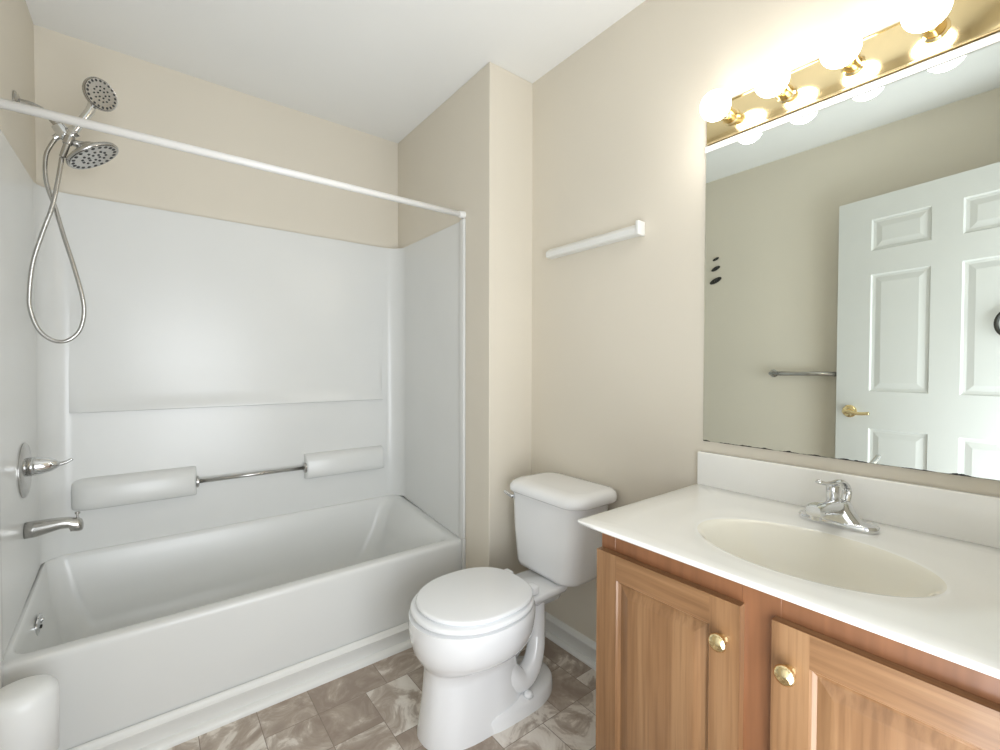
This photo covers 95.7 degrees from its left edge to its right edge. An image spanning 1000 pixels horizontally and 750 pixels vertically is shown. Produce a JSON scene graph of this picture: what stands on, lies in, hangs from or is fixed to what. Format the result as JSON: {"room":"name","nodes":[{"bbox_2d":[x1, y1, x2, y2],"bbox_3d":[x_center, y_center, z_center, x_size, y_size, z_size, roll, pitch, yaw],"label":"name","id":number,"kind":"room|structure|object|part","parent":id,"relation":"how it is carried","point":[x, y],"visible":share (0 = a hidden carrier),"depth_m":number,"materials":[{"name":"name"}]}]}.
{"room":"bathroom","nodes":[
{"label":"bathroom","id":0,"kind":"room"},
{"bbox_2d":[0,0,35,182],"bbox_3d":[-0.991,-0.065,0.662,0.100,2.440,2.575,-1,1,-38],"label":"wall","id":1,"kind":"structure","parent":0,"point":[16,24],"depth_m":1.48,"materials":[{"name":"beige paint"}]},
{"bbox_2d":[12,90,118,168],"bbox_3d":[-1.432,-0.796,1.505,0.250,0.198,0.159,-1,1,-38],"label":"shower","id":2,"kind":"object","parent":1,"relation":"attached to","point":[87,154],"visible":0.89,"depth_m":1.50,"materials":[{"name":"silver metal"}]},
{"bbox_3d":[-1.486,-0.841,1.461,0.109,0.068,0.021,-1,1,-38],"label":"shower arm","id":3,"kind":"part","parent":2,"relation":"part of","materials":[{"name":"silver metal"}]},
{"bbox_2d":[0,98,465,218],"bbox_3d":[-0.739,-0.713,1.600,1.460,0.038,0.033,-1,1,-38],"label":"shower rod","id":4,"kind":"object","parent":1,"relation":"attached to","point":[6,104],"visible":1,"depth_m":1.43,"materials":[{"name":"white metal"}]},
{"bbox_2d":[33,24,397,248],"bbox_3d":[-1.100,-0.096,2.271,1.901,2.440,0.100,-1,1,-38],"label":"wall","id":5,"kind":"structure","parent":0,"point":[155,100],"depth_m":2.03,"materials":[{"name":"beige paint"}]},
{"bbox_2d":[0,129,465,664],"bbox_3d":[-0.947,0.028,1.881,1.459,1.458,0.705,-1,1,-38],"label":"tub surround","id":6,"kind":"object","parent":5,"relation":"attached to","point":[217,372],"visible":0.98,"depth_m":2.02,"materials":[{"name":"white plastic"}]},
{"bbox_3d":[-1.487,0.036,1.397,0.013,1.458,0.603,-1,1,-38],"label":"panel","id":7,"kind":"part","parent":6,"relation":"part of","materials":[{"name":"white plastic"}]},
{"bbox_2d":[18,443,73,497],"bbox_3d":[-1.482,0.305,1.488,0.117,0.176,0.176,-1,1,-38],"label":"shower valve","id":8,"kind":"object","parent":6,"relation":"attached to","point":[29,466],"visible":1,"depth_m":1.45,"materials":[{"name":"silver metal"}]},
{"bbox_3d":[-1.459,0.291,1.506,0.058,0.025,0.018,-1,1,-38],"label":"lever","id":9,"kind":"part","parent":8,"relation":"part of","materials":[{"name":"silver metal"}]},
{"bbox_2d":[23,511,83,538],"bbox_3d":[-1.474,0.495,1.499,0.138,0.067,0.056,-1,1,-38],"label":"tub spout","id":10,"kind":"object","parent":6,"relation":"attached to","point":[32,529],"visible":1,"depth_m":1.48,"materials":[{"name":"silver metal"}]},
{"bbox_2d":[26,77,117,343],"bbox_3d":[-1.415,-0.551,1.499,0.230,0.894,0.073,-1,1,-31],"label":"shower","id":11,"kind":"object","parent":6,"relation":"attached to","point":[99,94],"visible":0.99,"depth_m":1.49,"materials":[{"name":"silver metal"}]},
{"bbox_3d":[-1.398,-0.855,1.512,0.082,0.145,0.028,-1,1,-38],"label":"handle","id":12,"kind":"part","parent":11,"relation":"part of","materials":[{"name":"silver metal"}]},
{"bbox_2d":[196,476,199,486],"bbox_3d":[-1.324,0.467,1.984,0.011,0.050,0.050,-1,1,-38],"label":"socket","id":13,"kind":"object","parent":6,"relation":"attached to","point":[197,477],"depth_m":1.97,"materials":[{"name":"silver metal"}]},
{"bbox_3d":[-1.132,-0.005,2.118,1.459,1.395,0.102,-1,1,-38],"label":"panel","id":14,"kind":"part","parent":6,"relation":"part of","materials":[{"name":"white plastic"}]},
{"bbox_3d":[-1.158,-0.280,2.126,1.272,0.844,0.023,-1,1,-38],"label":"panel","id":15,"kind":"part","parent":6,"relation":"part of","materials":[{"name":"white plastic"}]},
{"bbox_2d":[303,463,306,472],"bbox_3d":[-0.974,0.462,2.256,0.011,0.050,0.050,-1,1,-38],"label":"socket","id":16,"kind":"object","parent":6,"relation":"attached to","point":[304,464],"depth_m":2.24,"materials":[{"name":"silver metal"}]},
{"bbox_3d":[-0.345,0.021,2.284,0.013,1.458,0.603,-1,1,-38],"label":"panel","id":17,"kind":"part","parent":6,"relation":"part of","materials":[{"name":"white plastic"}]},
{"bbox_2d":[69,622,411,749],"bbox_3d":[-0.733,1.092,1.622,1.461,0.090,0.038,-1,1,-38],"label":"baseboard","id":18,"kind":"structure","parent":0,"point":[165,731],"depth_m":1.53,"materials":[{"name":"white paint"}]},
{"bbox_2d":[25,0,644,142],"bbox_3d":[-0.308,-1.335,1.229,1.901,0.080,2.675,-1,1,-38],"label":"ceiling","id":19,"kind":"structure","parent":0,"point":[379,68],"depth_m":1.77,"materials":[{"name":"white paint"}]},
{"bbox_2d":[167,637,595,749],"bbox_3d":[-0.068,1.181,0.962,1.901,0.060,3.475,-1,1,-38],"label":"floor","id":20,"kind":"structure","parent":0,"point":[375,706],"depth_m":1.50,"materials":[{"name":"tile"}]},
{"bbox_2d":[0,674,58,749],"bbox_3d":[-1.149,0.946,1.089,0.130,0.402,0.130,-1,1,-38],"label":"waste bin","id":21,"kind":"object","parent":20,"relation":"on","point":[29,706],"visible":1,"depth_m":1.06,"materials":[{"name":"white plastic"}]},
{"bbox_2d":[0,495,465,749],"bbox_3d":[-0.949,0.911,1.897,1.459,0.440,0.703,-1,1,-38],"label":"bathtub","id":22,"kind":"object","parent":20,"relation":"on","point":[129,634],"visible":0.91,"depth_m":1.74,"materials":[{"name":"white plastic"}]},
{"bbox_3d":[-1.509,0.822,1.478,0.017,0.080,0.080,-1,1,-38],"label":"overflow plate","id":23,"kind":"part","parent":22,"relation":"part of","materials":[{"name":"silver metal"}]},
{"bbox_2d":[408,472,616,749],"bbox_3d":[0.035,0.778,1.601,0.736,0.723,0.416,-1,1,-38],"label":"toilet","id":24,"kind":"object","parent":20,"relation":"on","point":[469,628],"visible":0.99,"depth_m":1.49,"materials":[{"name":"white ceramic"}]},
{"bbox_3d":[-0.095,0.755,1.514,0.408,0.021,0.366,-1,1,-38],"label":"seat","id":25,"kind":"part","parent":24,"relation":"part of","materials":[{"name":"white plastic"}]},
{"bbox_3d":[-0.087,0.735,1.519,0.390,0.018,0.344,-1,1,-38],"label":"lid","id":26,"kind":"part","parent":24,"relation":"part of","materials":[{"name":"white plastic"}]},
{"bbox_3d":[-0.027,0.953,1.570,0.595,0.374,0.368,-1,1,-38],"label":"bowl","id":27,"kind":"part","parent":24,"relation":"part of","materials":[{"name":"white ceramic"}]},
{"bbox_3d":[0.034,0.481,1.828,0.044,0.028,0.017,1,1,33],"label":"lever arm","id":28,"kind":"part","parent":24,"relation":"part of","materials":[{"name":"silver metal"}]},
{"bbox_3d":[0.228,0.613,1.770,0.208,0.306,0.380,-1,1,-38],"label":"tank","id":29,"kind":"part","parent":24,"relation":"part of","materials":[{"name":"white ceramic"}]},
{"bbox_3d":[0.232,0.437,1.734,0.255,0.046,0.396,-1,1,-38],"label":"tank lid","id":30,"kind":"part","parent":24,"relation":"part of","materials":[{"name":"white ceramic"}]},
{"bbox_2d":[596,533,999,749],"bbox_3d":[0.658,0.759,0.937,0.571,0.788,0.757,-1,1,-38],"label":"vanity cabinet","id":31,"kind":"object","parent":20,"relation":"on","point":[688,657],"visible":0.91,"depth_m":0.81,"materials":[{"name":"brown wood"}]},
{"bbox_3d":[0.335,0.717,0.950,0.018,0.611,0.328,-1,1,-38],"label":"door","id":32,"kind":"part","parent":31,"relation":"part of","materials":[{"name":"brown wood"}]},
{"bbox_3d":[0.399,0.486,0.825,0.030,0.033,0.033,-1,1,-38],"label":"knob","id":33,"kind":"part","parent":31,"relation":"part of","materials":[{"name":"gold metal"}]},
{"bbox_3d":[0.466,0.487,0.738,0.030,0.033,0.033,-1,1,-38],"label":"knob","id":34,"kind":"part","parent":31,"relation":"part of","materials":[{"name":"gold metal"}]},
{"bbox_2d":[577,451,999,678],"bbox_3d":[0.651,0.360,0.945,0.566,0.224,0.790,-1,1,-38],"label":"sink","id":35,"kind":"object","parent":31,"relation":"in","point":[929,581],"visible":0.85,"depth_m":0.96,"materials":[{"name":"stone"}]},
{"bbox_2d":[799,479,879,533],"bbox_3d":[0.759,0.286,1.007,0.146,0.122,0.192,1,1,29],"label":"faucet","id":36,"kind":"object","parent":35,"relation":"on","point":[837,511],"visible":1,"depth_m":1.02,"materials":[{"name":"silver metal"}]},
{"bbox_3d":[0.727,0.303,1.008,0.165,0.058,0.044,-1,1,-38],"label":"spout","id":37,"kind":"part","parent":36,"relation":"part of","materials":[{"name":"silver metal"}]},
{"bbox_3d":[0.755,0.264,1.027,0.175,0.078,0.022,-1,1,-34],"label":"lever","id":38,"kind":"part","parent":36,"relation":"part of","materials":[{"name":"silver metal"}]},
{"bbox_3d":[0.568,0.723,0.651,0.018,0.611,0.326,-1,1,-38],"label":"door","id":39,"kind":"part","parent":31,"relation":"part of","materials":[{"name":"brown wood"}]},
{"bbox_2d":[398,62,532,573],"bbox_3d":[-0.201,-0.096,2.345,0.290,2.440,0.883,-1,1,-38],"label":"wall","id":40,"kind":"structure","parent":0,"point":[472,155],"depth_m":1.99,"materials":[{"name":"beige paint"}]},
{"bbox_2d":[531,0,999,641],"bbox_3d":[0.585,-0.079,1.569,0.100,2.440,2.075,-1,1,-38],"label":"wall","id":41,"kind":"structure","parent":0,"point":[620,129],"depth_m":1.60,"materials":[{"name":"beige paint"}]},
{"bbox_2d":[545,611,595,670],"bbox_3d":[0.380,1.093,1.746,0.030,0.088,0.817,-1,1,-38],"label":"baseboard","id":42,"kind":"structure","parent":41,"relation":"attached to","point":[574,642],"depth_m":1.86,"materials":[{"name":"white paint"}]},
{"bbox_2d":[546,220,644,258],"bbox_3d":[0.350,-0.514,1.750,0.040,0.049,0.462,-1,1,-38],"label":"towel bar","id":43,"kind":"object","parent":41,"relation":"attached to","point":[637,230],"visible":1,"depth_m":1.70,"materials":[{"name":"white paint"}]},
{"bbox_2d":[697,451,999,548],"bbox_3d":[0.867,0.297,1.111,0.021,0.103,0.790,-1,1,-38],"label":"backsplash","id":44,"kind":"structure","parent":41,"relation":"attached to","point":[959,515],"depth_m":1.07,"materials":[{"name":"stone"}]},
{"bbox_2d":[700,0,999,145],"bbox_3d":[0.773,-0.752,1.110,0.150,0.107,0.610,-1,1,-38],"label":"vanity light","id":45,"kind":"object","parent":41,"relation":"attached to","point":[927,29],"visible":1,"depth_m":1.06,"materials":[{"name":"gold metal"}]},
{"bbox_2d":[700,89,739,125],"bbox_3d":[0.626,-0.756,1.287,0.133,0.079,0.079,-1,1,-38],"label":"bulb","id":46,"kind":"object","parent":45,"relation":"attached to","point":[717,107],"depth_m":1.26,"materials":[{"name":"white glass"}]},
{"bbox_2d":[754,61,796,102],"bbox_3d":[0.715,-0.753,1.172,0.133,0.079,0.079,-1,1,-38],"label":"bulb","id":47,"kind":"object","parent":45,"relation":"attached to","point":[774,82],"depth_m":1.14,"materials":[{"name":"white glass"}]},
{"bbox_2d":[820,27,865,75],"bbox_3d":[0.804,-0.751,1.057,0.133,0.079,0.079,-1,1,-38],"label":"bulb","id":48,"kind":"object","parent":45,"relation":"attached to","point":[843,53],"depth_m":1.03,"materials":[{"name":"white glass"}]},
{"bbox_2d":[901,0,952,42],"bbox_3d":[0.893,-0.749,0.942,0.133,0.079,0.079,-1,1,-38],"label":"bulb","id":49,"kind":"object","parent":45,"relation":"attached to","point":[922,21],"depth_m":0.93,"materials":[{"name":"white glass"}]},
{"bbox_2d":[703,32,999,480],"bbox_3d":[0.869,-0.243,1.109,0.010,0.910,0.760,-1,1,-38],"label":"wall mirror","id":50,"kind":"object","parent":41,"relation":"attached to","point":[852,310],"visible":1,"depth_m":1.09,"materials":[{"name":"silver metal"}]}
]}

